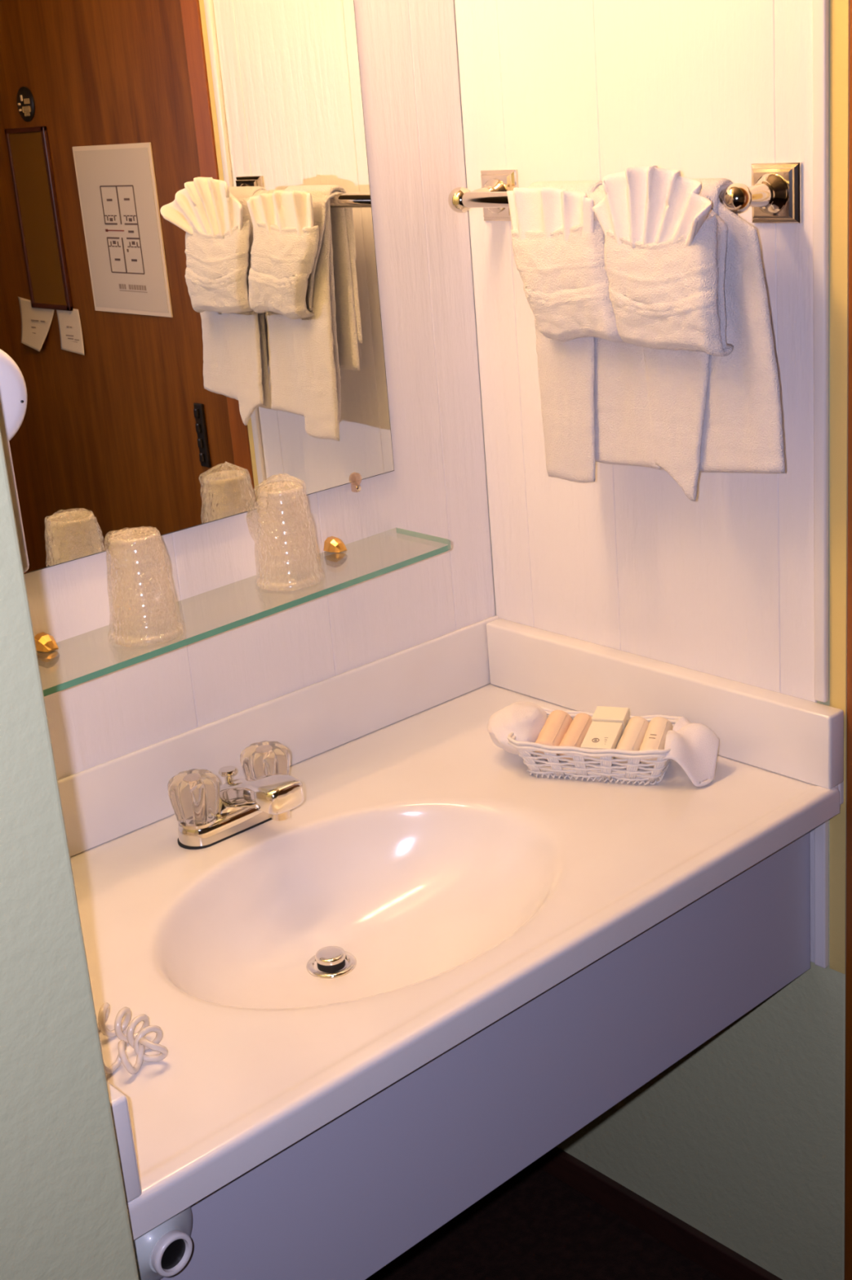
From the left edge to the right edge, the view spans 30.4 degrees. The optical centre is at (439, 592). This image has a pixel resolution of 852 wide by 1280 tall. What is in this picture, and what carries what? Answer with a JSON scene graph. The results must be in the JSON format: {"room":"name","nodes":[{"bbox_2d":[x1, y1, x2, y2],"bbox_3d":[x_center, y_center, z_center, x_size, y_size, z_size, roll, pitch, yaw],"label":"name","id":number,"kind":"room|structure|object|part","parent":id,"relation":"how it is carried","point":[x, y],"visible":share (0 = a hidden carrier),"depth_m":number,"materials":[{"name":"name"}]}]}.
{"room":"hotel bathroom","nodes":[
{"label":"hotel bathroom","id":0,"kind":"room"},
{"bbox_2d":[0,430,138,1279],"bbox_3d":[-1.280,0.436,0.704,2.158,2.340,0.660,-19,23,-39],"label":"wall","id":1,"kind":"structure","parent":0,"point":[64,1211],"depth_m":1.15,"materials":[{"name":"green paint"}]},
{"bbox_2d":[0,349,168,1074],"bbox_3d":[-0.364,0.118,1.353,0.168,0.691,0.197,-19,23,-39],"label":"hair dryer","id":2,"kind":"object","parent":1,"relation":"attached to","point":[13,389],"visible":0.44,"depth_m":1.22,"materials":[{"name":"white plastic"}]},
{"bbox_3d":[-0.358,0.199,1.408,0.140,0.503,0.142,-14,20,-28],"label":"coiled cord","id":3,"kind":"part","parent":2,"relation":"part of","materials":[{"name":"beige plastic"}]},
{"bbox_2d":[106,1081,142,1204],"bbox_3d":[-0.458,0.400,1.473,0.032,0.097,0.596,-19,23,-39],"label":"splash","id":4,"kind":"object","parent":1,"relation":"attached to","point":[118,1100],"visible":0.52,"depth_m":1.26,"materials":[{"name":"white stone"}]},
{"bbox_2d":[24,0,496,780],"bbox_3d":[-0.313,-0.045,1.971,1.102,2.340,0.060,-19,23,-39],"label":"wall","id":5,"kind":"structure","parent":0,"point":[437,486],"depth_m":2.06,"materials":[{"name":"white"}]},
{"bbox_3d":[-0.428,-0.281,1.765,0.225,1.750,0.004,-19,23,-39],"label":"panel","id":6,"kind":"part","parent":5,"relation":"part of","materials":[{"name":"white paint"}]},
{"bbox_2d":[0,0,394,574],"bbox_3d":[-0.372,-0.391,1.779,0.778,0.716,0.013,-19,23,-39],"label":"mirror","id":7,"kind":"object","parent":5,"relation":"attached to","point":[190,314],"visible":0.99,"depth_m":1.84,"materials":[{"name":"clear glass"}]},
{"bbox_2d":[34,527,451,696],"bbox_3d":[-0.267,0.020,1.898,0.680,0.050,0.129,-19,23,-39],"label":"glass shelf","id":8,"kind":"object","parent":5,"relation":"attached to","point":[45,642],"visible":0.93,"depth_m":1.85,"materials":[{"name":"green"}]},
{"bbox_2d":[104,525,186,646],"bbox_3d":[-0.343,-0.012,1.799,0.089,0.127,0.090,-19,23,-39],"label":"plastic cup","id":9,"kind":"object","parent":8,"relation":"on","point":[141,527],"visible":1,"depth_m":1.79,"materials":[{"name":"clear plastic"}]},
{"bbox_2d":[246,473,324,590],"bbox_3d":[-0.192,-0.080,1.944,0.090,0.138,0.089,-19,23,-39],"label":"plastic cup","id":10,"kind":"object","parent":8,"relation":"on","point":[292,478],"visible":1,"depth_m":1.94,"materials":[{"name":"clear plastic"}]},
{"bbox_3d":[-0.263,-0.339,1.907,0.225,1.750,0.004,-19,23,-39],"label":"panel","id":11,"kind":"part","parent":5,"relation":"part of","materials":[{"name":"white"}]},
{"bbox_2d":[57,615,498,857],"bbox_3d":[-0.291,0.215,2.007,1.040,0.100,0.008,-19,23,-39],"label":"splash","id":12,"kind":"object","parent":5,"relation":"attached to","point":[106,802],"visible":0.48,"depth_m":2.08,"materials":[{"name":"white stone"}]},
{"bbox_3d":[-0.097,-0.397,2.048,0.225,1.750,0.004,-19,23,-39],"label":"panel","id":13,"kind":"part","parent":5,"relation":"part of","materials":[{"name":"white"}]},
{"bbox_3d":[0.015,-0.437,2.144,0.080,1.750,0.004,-19,23,-39],"label":"panel","id":14,"kind":"part","parent":5,"relation":"part of","materials":[{"name":"white paint"}]},
{"bbox_2d":[70,683,839,1239],"bbox_3d":[-0.087,0.380,1.823,1.026,0.136,0.604,-19,23,-39],"label":"countertop","id":15,"kind":"structure","parent":5,"relation":"attached to","point":[424,887],"depth_m":1.81,"materials":[{"name":"white stone"}]},
{"bbox_2d":[133,1206,192,1279],"bbox_3d":[-0.241,0.556,1.336,0.092,0.092,0.050,-19,23,-39],"label":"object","id":16,"kind":"object","parent":15,"relation":"attached to","point":[166,1249],"visible":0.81,"depth_m":1.32,"materials":[{"name":"grey plastic"}]},
{"bbox_2d":[167,740,304,849],"bbox_3d":[-0.225,0.253,1.894,0.170,0.087,0.153,-19,23,-39],"label":"faucet","id":17,"kind":"object","parent":15,"relation":"on","point":[208,813],"visible":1,"depth_m":1.88,"materials":[{"name":"silver metal"}]},
{"bbox_3d":[-0.295,0.244,1.888,0.063,0.056,0.063,-19,23,-39],"label":"knob","id":18,"kind":"part","parent":17,"relation":"part of","materials":[{"name":"clear plastic"}]},
{"bbox_3d":[-0.294,0.257,1.891,0.048,0.040,0.048,-19,23,-39],"label":"knob stem","id":19,"kind":"part","parent":17,"relation":"part of","materials":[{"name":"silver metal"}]},
{"bbox_3d":[-0.260,0.231,1.932,0.022,0.032,0.022,-19,23,-39],"label":"lift rod","id":20,"kind":"part","parent":17,"relation":"part of","materials":[{"name":"silver metal"}]},
{"bbox_3d":[-0.224,0.244,1.889,0.055,0.067,0.148,-19,23,-39],"label":"spout","id":21,"kind":"part","parent":17,"relation":"part of","materials":[{"name":"silver metal"}]},
{"bbox_3d":[-0.217,0.217,1.955,0.063,0.056,0.063,-19,23,-39],"label":"knob","id":22,"kind":"part","parent":17,"relation":"part of","materials":[{"name":"clear plastic"}]},
{"bbox_2d":[160,831,810,1279],"bbox_3d":[0.089,0.507,1.678,1.033,0.238,0.016,-19,23,-39],"label":"apron","id":23,"kind":"object","parent":15,"relation":"attached to","point":[346,1199],"visible":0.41,"depth_m":1.66,"materials":[{"name":"grey laminate"}]},
{"bbox_2d":[506,706,680,785],"bbox_3d":[0.205,0.198,2.010,0.216,0.056,0.120,2,19,20],"label":"wicker basket","id":24,"kind":"object","parent":15,"relation":"on","point":[603,768],"visible":0.59,"depth_m":1.97,"materials":[{"name":"white wicker"}]},
{"bbox_2d":[487,701,547,754],"bbox_3d":[0.106,0.176,2.053,0.099,0.062,0.084,-19,23,-39],"label":"washcloth","id":25,"kind":"object","parent":24,"relation":"on","point":[525,719],"visible":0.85,"depth_m":2.02,"materials":[{"name":"white fabric"}]},
{"bbox_2d":[534,710,573,759],"bbox_3d":[0.148,0.184,2.029,0.034,0.050,0.071,5,20,26],"label":"soap","id":26,"kind":"object","parent":24,"relation":"in","point":[557,722],"visible":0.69,"depth_m":2.02,"materials":[{"name":"beige paper"}]},
{"bbox_2d":[559,712,591,760],"bbox_3d":[0.177,0.186,2.019,0.030,0.047,0.070,5,20,28],"label":"soap","id":27,"kind":"object","parent":24,"relation":"in","point":[578,729],"visible":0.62,"depth_m":2.01,"materials":[{"name":"beige paper"}]},
{"bbox_3d":[0.203,0.182,2.005,0.215,0.010,0.120,2,19,20],"label":"rim rod","id":28,"kind":"part","parent":24,"relation":"part of","materials":[{"name":"white wicker"}]},
{"bbox_3d":[0.203,0.177,2.004,0.216,0.011,0.119,2,19,20],"label":"rim rod","id":29,"kind":"part","parent":24,"relation":"part of","materials":[{"name":"white wicker"}]},
{"bbox_3d":[0.203,0.180,2.005,0.208,0.011,0.113,2,19,20],"label":"rim rod","id":30,"kind":"part","parent":24,"relation":"part of","materials":[{"name":"white wicker"}]},
{"bbox_2d":[580,706,630,759],"bbox_3d":[0.213,0.181,2.006,0.042,0.046,0.083,4,19,24],"label":"carton","id":31,"kind":"object","parent":24,"relation":"in","point":[607,726],"visible":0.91,"depth_m":2.00,"materials":[{"name":"beige cardboard"}]},
{"bbox_2d":[614,715,648,763],"bbox_3d":[0.246,0.189,1.994,0.030,0.047,0.070,5,20,26],"label":"soap","id":32,"kind":"object","parent":24,"relation":"in","point":[632,738],"visible":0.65,"depth_m":1.99,"materials":[{"name":"beige"}]},
{"bbox_2d":[639,716,672,767],"bbox_3d":[0.274,0.189,1.984,0.032,0.048,0.070,3,19,23],"label":"soap","id":33,"kind":"object","parent":24,"relation":"in","point":[655,737],"visible":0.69,"depth_m":1.98,"materials":[{"name":"beige paper"}]},
{"bbox_2d":[663,716,719,786],"bbox_3d":[0.320,0.197,1.965,0.060,0.065,0.106,3,19,21],"label":"washcloth","id":34,"kind":"object","parent":24,"relation":"on","point":[695,747],"visible":1,"depth_m":1.94,"materials":[{"name":"white fabric"}]},
{"bbox_2d":[365,1163,723,1279],"bbox_3d":[0.207,1.633,0.528,3.500,0.050,3.500,-19,23,-39],"label":"floor","id":35,"kind":"structure","parent":0,"point":[534,1225],"depth_m":2.42,"materials":[{"name":"brown carpet"}]},
{"bbox_2d":[453,0,849,1279],"bbox_3d":[0.273,-0.127,2.083,0.060,2.340,0.660,-19,23,-39],"label":"wall","id":36,"kind":"structure","parent":0,"point":[740,1140],"depth_m":2.05,"materials":[{"name":"beige paint"}]},
{"bbox_3d":[0.074,-0.441,2.141,0.004,1.750,0.078,-19,23,-39],"label":"panel","id":37,"kind":"part","parent":36,"relation":"part of","materials":[{"name":"white paint"}]},
{"bbox_3d":[0.156,-0.419,2.054,0.004,1.750,0.165,-19,23,-39],"label":"panel","id":38,"kind":"part","parent":36,"relation":"part of","materials":[{"name":"white"}]},
{"bbox_2d":[448,162,802,223],"bbox_3d":[0.200,-0.479,1.903,0.091,0.066,0.510,-19,23,-39],"label":"towel bar","id":39,"kind":"object","parent":36,"relation":"attached to","point":[775,195],"visible":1,"depth_m":1.76,"materials":[{"name":"silver metal"}]},
{"bbox_3d":[0.054,-0.520,2.066,0.056,0.045,0.045,-19,23,-39],"label":"post","id":40,"kind":"part","parent":39,"relation":"part of","materials":[{"name":"silver metal"}]},
{"bbox_3d":[0.079,-0.528,2.087,0.012,0.066,0.066,-19,23,-39],"label":"wall plate","id":41,"kind":"part","parent":39,"relation":"part of","materials":[{"name":"silver metal"}]},
{"bbox_2d":[511,191,624,342],"bbox_3d":[0.167,-0.395,1.897,0.094,0.178,0.175,-19,23,-39],"label":"hand towel","id":42,"kind":"object","parent":39,"relation":"hanging from","point":[566,288],"visible":0.68,"depth_m":1.86,"materials":[{"name":"white fabric"}]},
{"bbox_2d":[506,186,594,241],"bbox_3d":[0.132,-0.447,1.866,0.020,0.071,0.146,-19,23,-39],"label":"washcloth","id":43,"kind":"object","parent":42,"relation":"in","point":[548,210],"visible":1,"depth_m":1.86,"materials":[{"name":"white fabric"}]},
{"bbox_2d":[528,180,661,483],"bbox_3d":[0.195,-0.315,1.922,0.057,0.369,0.200,-19,23,-39],"label":"bath towel","id":44,"kind":"object","parent":39,"relation":"hanging from","point":[595,407],"visible":0.39,"depth_m":1.93,"materials":[{"name":"white fabric"}]},
{"bbox_2d":[604,194,733,356],"bbox_3d":[0.270,-0.367,1.784,0.099,0.179,0.169,-19,23,-39],"label":"hand towel","id":45,"kind":"object","parent":39,"relation":"hanging from","point":[666,295],"visible":0.83,"depth_m":1.74,"materials":[{"name":"white fabric"}]},
{"bbox_2d":[591,165,712,248],"bbox_3d":[0.237,-0.425,1.734,0.031,0.093,0.184,-16,21,-32],"label":"washcloth","id":46,"kind":"object","parent":45,"relation":"in","point":[651,204],"visible":1,"depth_m":1.74,"materials":[{"name":"white fabric"}]},
{"bbox_2d":[643,177,785,501],"bbox_3d":[0.314,-0.285,1.796,0.056,0.368,0.208,-19,23,-39],"label":"bath towel","id":47,"kind":"object","parent":39,"relation":"hanging from","point":[708,413],"visible":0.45,"depth_m":1.78,"materials":[{"name":"white fabric"}]},
{"bbox_3d":[0.354,-0.442,1.747,0.056,0.045,0.045,-19,23,-39],"label":"post","id":48,"kind":"part","parent":39,"relation":"part of","materials":[{"name":"silver metal"}]},
{"bbox_3d":[0.379,-0.450,1.768,0.012,0.066,0.066,-19,23,-39],"label":"wall plate","id":49,"kind":"part","parent":39,"relation":"part of","materials":[{"name":"silver metal"}]},
{"bbox_2d":[532,1146,782,1279],"bbox_3d":[0.354,0.974,2.388,0.014,0.051,0.600,-19,23,-39],"label":"baseboard","id":50,"kind":"structure","parent":36,"relation":"attached to","point":[717,1258],"depth_m":2.41,"materials":[{"name":"brown wood"}]},
{"bbox_2d":[486,618,844,789],"bbox_3d":[0.282,0.139,2.108,0.031,0.097,0.593,-19,23,-39],"label":"splash","id":51,"kind":"object","parent":36,"relation":"attached to","point":[799,739],"visible":0.97,"depth_m":2.05,"materials":[{"name":"white stone"}]},
{"bbox_3d":[0.301,-0.382,1.900,0.004,1.750,0.263,-19,23,-39],"label":"panel","id":52,"kind":"part","parent":36,"relation":"part of","materials":[{"name":"white"}]},
{"bbox_3d":[0.408,-0.354,1.787,0.004,1.750,0.052,-19,23,-39],"label":"panel","id":53,"kind":"part","parent":36,"relation":"part of","materials":[{"name":"white"}]},
{"bbox_2d":[812,0,829,702],"bbox_3d":[0.415,-0.523,1.704,0.010,1.380,0.017,-19,23,-39],"label":"trim","id":54,"kind":"structure","parent":36,"relation":"attached to","point":[820,7],"depth_m":1.78,"materials":[{"name":"white"}]},
{"bbox_2d":[814,819,828,968],"bbox_3d":[0.486,0.373,1.990,0.010,0.231,0.016,-19,23,-39],"label":"trim","id":55,"kind":"structure","parent":36,"relation":"attached to","point":[821,832],"depth_m":1.99,"materials":[{"name":"white"}]},
{"bbox_2d":[829,0,849,973],"bbox_3d":[0.446,-0.344,1.748,0.002,1.750,0.023,-19,23,-39],"label":"trim","id":56,"kind":"structure","parent":36,"relation":"attached to","point":[839,9],"depth_m":1.79,"materials":[{"name":"brown paint"}]},
{"bbox_2d":[835,780,844,807],"bbox_3d":[0.481,0.220,1.926,0.018,0.096,0.030,-19,23,-39],"label":"trim","id":57,"kind":"structure","parent":36,"relation":"attached to","point":[840,787],"depth_m":1.92,"materials":[{"name":"white"}]},
{"bbox_2d":[844,0,851,1279],"bbox_3d":[0.518,0.022,1.853,0.055,2.160,0.050,-19,23,-39],"label":"trim","id":58,"kind":"structure","parent":36,"relation":"attached to","point":[848,1098],"depth_m":1.92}
]}

